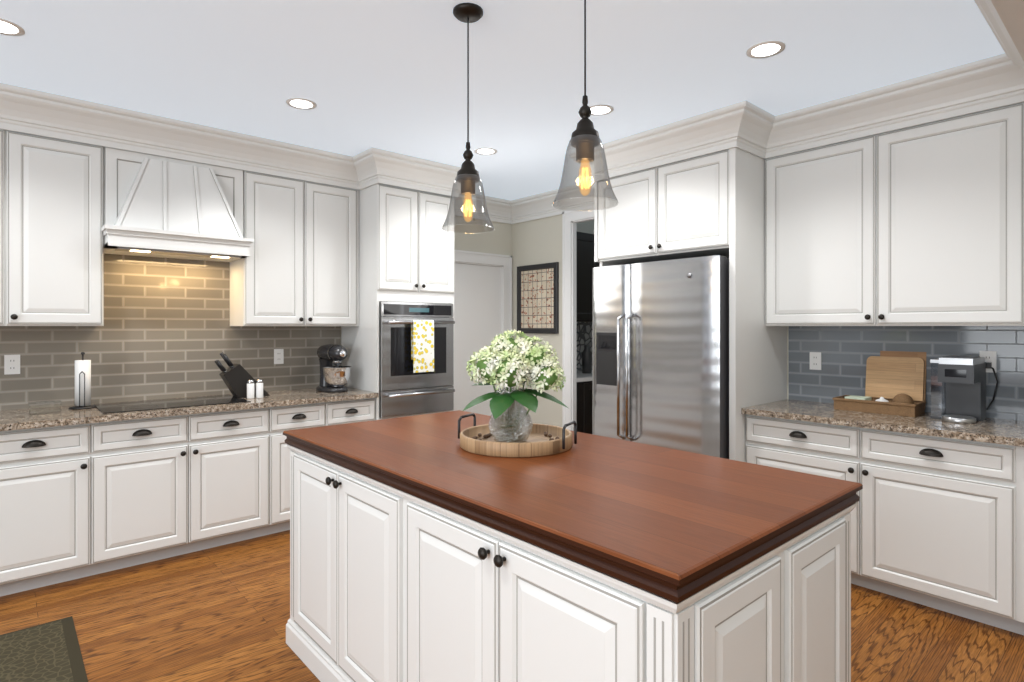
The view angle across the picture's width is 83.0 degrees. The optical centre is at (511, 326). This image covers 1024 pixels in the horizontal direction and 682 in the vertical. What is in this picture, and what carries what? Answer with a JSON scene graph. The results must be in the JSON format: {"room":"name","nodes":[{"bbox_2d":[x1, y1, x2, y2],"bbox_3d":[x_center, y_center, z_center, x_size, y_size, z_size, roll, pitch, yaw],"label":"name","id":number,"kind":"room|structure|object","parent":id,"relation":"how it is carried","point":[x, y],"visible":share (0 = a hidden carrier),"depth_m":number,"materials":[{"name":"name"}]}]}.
{"room":"kitchen","nodes":[
{"label":"kitchen","id":0,"kind":"room"},
{"bbox_2d":[0,216,511,416],"bbox_3d":[-2.798,0.059,3.689,7.620,2.710,0.146,0,0,-41],"label":"wall","id":1,"kind":"structure","parent":0,"point":[166,331],"depth_m":4.07,"materials":[{"name":"grey tile"}]},
{"bbox_2d":[0,129,7,325],"bbox_3d":[-3.263,-0.566,2.979,0.983,1.120,0.344,0,0,-41],"label":"upper cabinet","id":2,"kind":"object","parent":1,"relation":"attached to","point":[3,133],"depth_m":3.18,"materials":[{"name":"white paint"}]},
{"bbox_2d":[4,355,19,374],"bbox_3d":[-2.982,0.224,3.452,0.072,0.116,0.006,0,0,-41],"label":"electrical outlet","id":3,"kind":"object","parent":1,"relation":"attached to","point":[11,364],"visible":1,"depth_m":3.45,"materials":[{"name":"white plastic"}]},
{"bbox_2d":[8,130,103,325],"bbox_3d":[-2.728,-0.566,3.451,0.445,1.120,0.344,0,0,-41],"label":"upper cabinet","id":4,"kind":"object","parent":1,"relation":"attached to","point":[56,186],"depth_m":3.32,"materials":[{"name":"white paint"}]},
{"bbox_2d":[101,147,253,261],"bbox_3d":[-2.209,-0.793,3.802,0.825,0.666,0.504,0,0,-41],"label":"range hood","id":5,"kind":"object","parent":1,"relation":"attached to","point":[160,206],"visible":0.98,"depth_m":3.65,"materials":[{"name":"white paint"}]},
{"bbox_2d":[274,349,283,363],"bbox_3d":[-1.809,0.229,4.487,0.072,0.116,0.006,0,0,-41],"label":"electrical outlet","id":6,"kind":"object","parent":1,"relation":"attached to","point":[278,356],"visible":1,"depth_m":4.49,"materials":[{"name":"white plastic"}]},
{"bbox_2d":[230,170,358,325],"bbox_3d":[-1.639,-0.566,4.412,0.865,1.120,0.344,0,0,-41],"label":"upper cabinet","id":7,"kind":"object","parent":1,"relation":"attached to","point":[299,266],"depth_m":4.24,"materials":[{"name":"white paint"}]},
{"bbox_2d":[455,195,511,223],"bbox_3d":[-0.462,-1.188,5.600,1.028,0.213,0.128,0,0,-41],"label":"crown molding","id":8,"kind":"structure","parent":1,"relation":"attached to","point":[499,210],"depth_m":5.86,"materials":[{"name":"white paint"}]},
{"bbox_2d":[0,0,1004,199],"bbox_3d":[0.188,-1.321,2.180,10.100,0.050,7.120,0,0,-41],"label":"ceiling","id":9,"kind":"structure","parent":0,"point":[387,75],"depth_m":2.83,"materials":[{"name":"white paint"}]},
{"bbox_2d":[0,18,24,35],"bbox_3d":[-2.202,-1.294,2.485,0.170,0.004,0.170,0,0,-41],"label":"recessed light","id":10,"kind":"object","parent":9,"relation":"in","point":[7,27],"visible":1,"depth_m":2.50,"materials":[{"name":"white paint"}]},
{"bbox_2d":[0,83,371,189],"bbox_3d":[-3.055,-1.188,2.825,5.092,0.213,0.156,0,0,-41],"label":"crown molding","id":11,"kind":"structure","parent":9,"relation":"attached to","point":[22,110],"depth_m":3.62,"materials":[{"name":"white paint"}]},
{"bbox_2d":[286,98,316,109],"bbox_3d":[-1.220,-1.294,3.352,0.170,0.004,0.170,0,0,-41],"label":"recessed light","id":12,"kind":"object","parent":9,"relation":"in","point":[304,104],"visible":1,"depth_m":3.34,"materials":[{"name":"white paint"}]},
{"bbox_2d":[356,147,479,203],"bbox_3d":[-0.695,-1.188,4.543,0.976,0.213,0.155,0,0,-41],"label":"crown molding","id":13,"kind":"structure","parent":9,"relation":"attached to","point":[374,166],"depth_m":4.44,"materials":[{"name":"white paint"}]},
{"bbox_2d":[441,3,493,233],"bbox_3d":[-0.180,-0.848,2.370,0.217,0.895,0.217,0,0,-41],"label":"pendant light","id":14,"kind":"object","parent":9,"relation":"hanging from","point":[467,178],"visible":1,"depth_m":2.35,"materials":[{"name":"clear glass"}]},
{"bbox_2d":[474,148,496,154],"bbox_3d":[-0.193,-1.294,4.259,0.170,0.004,0.170,0,0,-41],"label":"recessed light","id":15,"kind":"object","parent":9,"relation":"in","point":[484,151],"visible":1,"depth_m":4.26,"materials":[{"name":"white paint"}]},
{"bbox_2d":[552,0,618,210],"bbox_3d":[0.240,-0.848,1.895,0.217,0.895,0.217,0,0,-41],"label":"pendant light","id":16,"kind":"object","parent":9,"relation":"hanging from","point":[585,140],"visible":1,"depth_m":1.88,"materials":[{"name":"clear glass"}]},
{"bbox_2d":[589,104,613,115],"bbox_3d":[0.522,-1.294,3.449,0.170,0.004,0.170,0,0,-41],"label":"recessed light","id":17,"kind":"object","parent":9,"relation":"in","point":[600,109],"visible":0.81,"depth_m":3.44,"materials":[{"name":"white paint"}]},
{"bbox_2d":[568,100,763,187],"bbox_3d":[0.939,-1.188,3.860,0.150,0.213,1.365,0,0,-41],"label":"crown molding","id":18,"kind":"structure","parent":9,"relation":"attached to","point":[740,125],"depth_m":3.66,"materials":[{"name":"white paint"}]},
{"bbox_2d":[746,40,785,58],"bbox_3d":[1.184,-1.294,2.699,0.170,0.004,0.170,0,0,-41],"label":"recessed light","id":19,"kind":"object","parent":9,"relation":"in","point":[763,49],"visible":1,"depth_m":2.69,"materials":[{"name":"white paint"}]},
{"bbox_2d":[748,62,1003,158],"bbox_3d":[1.967,-1.188,3.231,0.138,0.213,1.196,0,0,-41],"label":"crown molding","id":20,"kind":"structure","parent":9,"relation":"attached to","point":[960,90],"depth_m":3.17,"materials":[{"name":"white paint"}]},
{"bbox_2d":[0,530,1023,681],"bbox_3d":[0.188,1.439,2.180,10.100,0.050,7.120,0,0,-41],"label":"floor","id":21,"kind":"structure","parent":0,"point":[221,613],"depth_m":2.72,"materials":[{"name":"brown wood"}]},
{"bbox_2d":[0,616,87,681],"bbox_3d":[-2.423,1.406,1.946,1.575,0.015,0.945,0,0,-41],"label":"kitchen mat","id":22,"kind":"object","parent":21,"relation":"on","point":[48,652],"visible":1,"depth_m":2.47,"materials":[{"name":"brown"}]},
{"bbox_2d":[0,423,95,596],"bbox_3d":[-2.724,0.972,3.280,0.490,0.885,0.604,0,0,-41],"label":"base cabinet","id":23,"kind":"object","parent":21,"relation":"on","point":[88,492],"depth_m":3.10,"materials":[{"name":"white paint"}]},
{"bbox_2d":[96,407,271,573],"bbox_3d":[-2.177,0.972,3.763,0.970,0.885,0.604,0,0,-41],"label":"base cabinet","id":24,"kind":"object","parent":21,"relation":"on","point":[176,485],"depth_m":3.51,"materials":[{"name":"white paint"}]},
{"bbox_2d":[0,387,378,430],"bbox_3d":[-2.605,0.511,3.357,3.710,0.035,0.646,0,0,-41],"label":"countertop","id":25,"kind":"structure","parent":24,"relation":"on","point":[20,419],"depth_m":3.46,"materials":[{"name":"beige stone"}]},
{"bbox_2d":[28,400,61,414],"bbox_3d":[-2.698,0.461,3.341,0.148,0.064,0.118,0,0,-41],"label":"glass container","id":26,"kind":"object","parent":25,"relation":"on","point":[46,403],"visible":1,"depth_m":3.33,"materials":[{"name":"clear glass"}]},
{"bbox_2d":[68,352,95,409],"bbox_3d":[-2.614,0.322,3.522,0.140,0.343,0.140,0,0,-41],"label":"paper towel holder","id":27,"kind":"object","parent":25,"relation":"on","point":[82,383],"visible":0.98,"depth_m":3.49,"materials":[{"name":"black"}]},
{"bbox_2d":[93,395,250,413],"bbox_3d":[-2.181,0.490,3.730,0.800,0.006,0.480,0,0,-41],"label":"cooktop","id":28,"kind":"object","parent":25,"relation":"in","point":[106,408],"visible":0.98,"depth_m":3.69,"materials":[{"name":"black glass"}]},
{"bbox_2d":[214,352,269,397],"bbox_3d":[-1.908,0.334,4.085,0.351,0.319,0.110,0,0,-41],"label":"knife block","id":29,"kind":"object","parent":25,"relation":"on","point":[235,377],"visible":0.96,"depth_m":4.02,"materials":[{"name":"black wood"}]},
{"bbox_2d":[247,379,262,398],"bbox_3d":[-1.781,0.429,4.010,0.108,0.129,0.048,0,0,-41],"label":"pepper shaker","id":30,"kind":"object","parent":25,"relation":"on","point":[250,388],"visible":1,"depth_m":3.99,"materials":[{"name":"white plastic"}]},
{"bbox_2d":[316,344,350,392],"bbox_3d":[-1.382,0.313,4.464,0.216,0.360,0.368,0,0,-41],"label":"stand mixer","id":31,"kind":"object","parent":25,"relation":"on","point":[335,378],"visible":1,"depth_m":4.36,"materials":[{"name":"black metal"}]},
{"bbox_2d":[272,399,374,533],"bbox_3d":[-1.521,0.972,4.343,0.780,0.885,0.604,0,0,-41],"label":"base cabinet","id":32,"kind":"object","parent":21,"relation":"on","point":[309,415],"depth_m":3.96,"materials":[{"name":"white paint"}]},
{"bbox_2d":[341,183,454,419],"bbox_3d":[-0.939,0.144,4.820,0.715,2.540,0.660,0,0,-41],"label":"tall cabinet","id":33,"kind":"object","parent":21,"relation":"on","point":[406,248],"visible":0.44,"depth_m":4.54,"materials":[{"name":"white paint"}]},
{"bbox_2d":[379,302,454,417],"bbox_3d":[-0.910,0.248,4.787,0.663,0.881,0.658,0,0,-41],"label":"wall oven","id":34,"kind":"object","parent":33,"relation":"in","point":[404,389],"visible":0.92,"depth_m":4.53,"materials":[{"name":"silver metal"}]},
{"bbox_2d":[411,320,433,372],"bbox_3d":[-0.703,0.149,4.549,0.190,0.410,0.041,0,0,-41],"label":"towel","id":35,"kind":"object","parent":34,"relation":"hanging from","point":[422,344],"visible":1,"depth_m":4.53,"materials":[{"name":"fabric"}]},
{"bbox_2d":[285,442,859,681],"bbox_3d":[-0.003,0.969,2.145,0.991,0.890,2.000,0,0,-41],"label":"kitchen island","id":36,"kind":"object","parent":21,"relation":"on","point":[425,548],"depth_m":1.55,"materials":[{"name":"white paint"}]},
{"bbox_2d":[283,410,862,601],"bbox_3d":[0.010,0.497,2.156,0.980,0.052,2.020,0,0,-41],"label":"island countertop","id":37,"kind":"structure","parent":36,"relation":"on","point":[673,523],"depth_m":1.62,"materials":[{"name":"brown wood"}]},
{"bbox_2d":[458,413,576,457],"bbox_3d":[0.016,0.411,2.269,0.440,0.106,0.473,0,0,-41],"label":"serving tray","id":38,"kind":"object","parent":37,"relation":"on","point":[544,440],"visible":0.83,"depth_m":2.12,"materials":[{"name":"brown wood"}]},
{"bbox_2d":[463,329,567,442],"bbox_3d":[0.005,0.228,2.258,0.392,0.442,0.391,0,0,-41],"label":"flower vase","id":39,"kind":"object","parent":38,"relation":"on","point":[507,361],"visible":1,"depth_m":2.20,"materials":[{"name":"clear glass"}]},
{"bbox_2d":[577,380,591,433],"bbox_3d":[0.624,0.969,5.940,0.611,0.890,0.654,0,0,-41],"label":"base cabinet","id":40,"kind":"object","parent":21,"relation":"on","point":[584,387],"depth_m":5.58,"materials":[{"name":"black wood"}]},
{"bbox_2d":[577,368,591,379],"bbox_3d":[1.234,0.506,6.477,2.244,0.035,0.656,0,0,-41],"label":"countertop","id":41,"kind":"structure","parent":40,"relation":"on","point":[586,373],"depth_m":5.95,"materials":[{"name":"grey stone"}]},
{"bbox_2d":[592,255,728,458],"bbox_3d":[1.169,0.491,4.073,0.864,1.845,1.000,0,0,-41],"label":"refrigerator","id":42,"kind":"object","parent":21,"relation":"on","point":[660,353],"visible":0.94,"depth_m":3.74,"materials":[{"name":"grey metal"}]},
{"bbox_2d":[594,147,786,461],"bbox_3d":[1.236,0.144,4.123,0.745,2.540,1.105,0,0,-41],"label":"enclosure","id":43,"kind":"object","parent":21,"relation":"on","point":[712,204],"visible":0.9,"depth_m":3.69,"materials":[{"name":"white paint"}]},
{"bbox_2d":[746,415,856,584],"bbox_3d":[1.866,0.972,3.516,0.604,0.885,0.633,0,0,-41],"label":"base cabinet","id":44,"kind":"object","parent":21,"relation":"on","point":[821,449],"depth_m":3.28,"materials":[{"name":"white paint"}]},
{"bbox_2d":[857,427,1023,634],"bbox_3d":[2.311,0.972,3.012,0.604,0.885,0.710,0,0,-41],"label":"base cabinet","id":45,"kind":"object","parent":21,"relation":"on","point":[937,516],"depth_m":2.81,"materials":[{"name":"white paint"}]},
{"bbox_2d":[741,399,1023,446],"bbox_3d":[2.086,0.511,3.236,0.646,0.035,1.343,0,0,-41],"label":"countertop","id":46,"kind":"structure","parent":45,"relation":"on","point":[1010,433],"depth_m":3.02,"materials":[{"name":"beige stone"}]},
{"bbox_2d":[832,394,925,416],"bbox_3d":[2.144,0.436,3.387,0.212,0.114,0.422,0,0,-41],"label":"wooden tray","id":47,"kind":"object","parent":46,"relation":"on","point":[903,405],"visible":1,"depth_m":3.30,"materials":[{"name":"brown wood"}]},
{"bbox_2d":[865,351,925,404],"bbox_3d":[2.292,0.307,3.458,0.091,0.372,0.300,0,0,-41],"label":"cutting boards","id":48,"kind":"object","parent":46,"relation":"on","point":[891,374],"visible":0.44,"depth_m":3.44,"materials":[{"name":"brown wood"}]},
{"bbox_2d":[930,355,997,423],"bbox_3d":[2.408,0.324,3.089,0.344,0.338,0.251,0,0,-41],"label":"coffee maker","id":49,"kind":"object","parent":46,"relation":"on","point":[962,379],"visible":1,"depth_m":3.06,"materials":[{"name":"grey metal"}]},
{"bbox_2d":[577,220,593,233],"bbox_3d":[1.091,0.059,6.846,2.530,2.710,0.080,0,0,-41],"label":"wall","id":50,"kind":"structure","parent":0,"point":[586,227],"depth_m":6.56,"materials":[{"name":"beige paint"}]},
{"bbox_2d":[512,206,1023,430],"bbox_3d":[1.411,0.059,4.514,0.076,2.710,4.480,0,0,-41],"label":"wall","id":51,"kind":"structure","parent":0,"point":[846,352],"depth_m":3.79,"materials":[{"name":"grey tile"}]},
{"bbox_2d":[517,262,558,333],"bbox_3d":[0.250,-0.281,5.790,0.028,0.690,0.580,0,0,-41],"label":"picture frame","id":52,"kind":"object","parent":51,"relation":"attached to","point":[537,298],"visible":0.88,"depth_m":5.78,"materials":[{"name":"black plastic"}]},
{"bbox_2d":[512,187,593,223],"bbox_3d":[0.527,-1.188,5.398,0.128,0.213,1.741,0,0,-41],"label":"crown molding","id":53,"kind":"structure","parent":51,"relation":"attached to","point":[537,206],"depth_m":5.63,"materials":[{"name":"white paint"}]},
{"bbox_2d":[577,232,599,323],"bbox_3d":[0.551,-0.511,6.022,0.611,0.910,0.435,0,0,-41],"label":"upper cabinet","id":54,"kind":"object","parent":51,"relation":"attached to","point":[586,263],"depth_m":5.92,"materials":[{"name":"black"}]},
{"bbox_2d":[810,352,820,369],"bbox_3d":[2.001,0.224,3.815,0.006,0.116,0.072,0,0,-41],"label":"electrical outlet","id":55,"kind":"object","parent":51,"relation":"attached to","point":[815,360],"visible":1,"depth_m":3.81,"materials":[{"name":"white plastic"}]},
{"bbox_2d":[765,135,872,325],"bbox_3d":[1.964,-0.566,3.602,0.344,1.120,0.633,0,0,-41],"label":"upper cabinet","id":56,"kind":"object","parent":51,"relation":"attached to","point":[819,200],"depth_m":3.47,"materials":[{"name":"white paint"}]},
{"bbox_2d":[873,102,1023,325],"bbox_3d":[2.409,-0.566,3.099,0.344,1.120,0.710,0,0,-41],"label":"upper cabinet","id":57,"kind":"object","parent":51,"relation":"attached to","point":[921,225],"depth_m":2.99,"materials":[{"name":"white paint"}]},
{"bbox_2d":[979,351,996,372],"bbox_3d":[2.591,0.189,3.148,0.006,0.116,0.072,0,0,-41],"label":"electrical outlet","id":58,"kind":"object","parent":51,"relation":"attached to","point":[990,356],"visible":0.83,"depth_m":3.14,"materials":[{"name":"white plastic"}]},
{"bbox_2d":[997,0,1023,50],"bbox_3d":[2.200,0.059,2.356,1.750,2.710,0.120,0,0,-41],"label":"wall","id":59,"kind":"structure","parent":0,"point":[1013,10],"depth_m":2.00,"materials":[{"name":"beige paint"}]},
{"bbox_2d":[972,0,1023,105],"bbox_3d":[1.966,-1.188,2.318,1.348,0.213,0.128,0,0,-41],"label":"crown molding","id":60,"kind":"structure","parent":59,"relation":"attached to","point":[993,82],"depth_m":2.75,"materials":[{"name":"white paint"}]}
]}

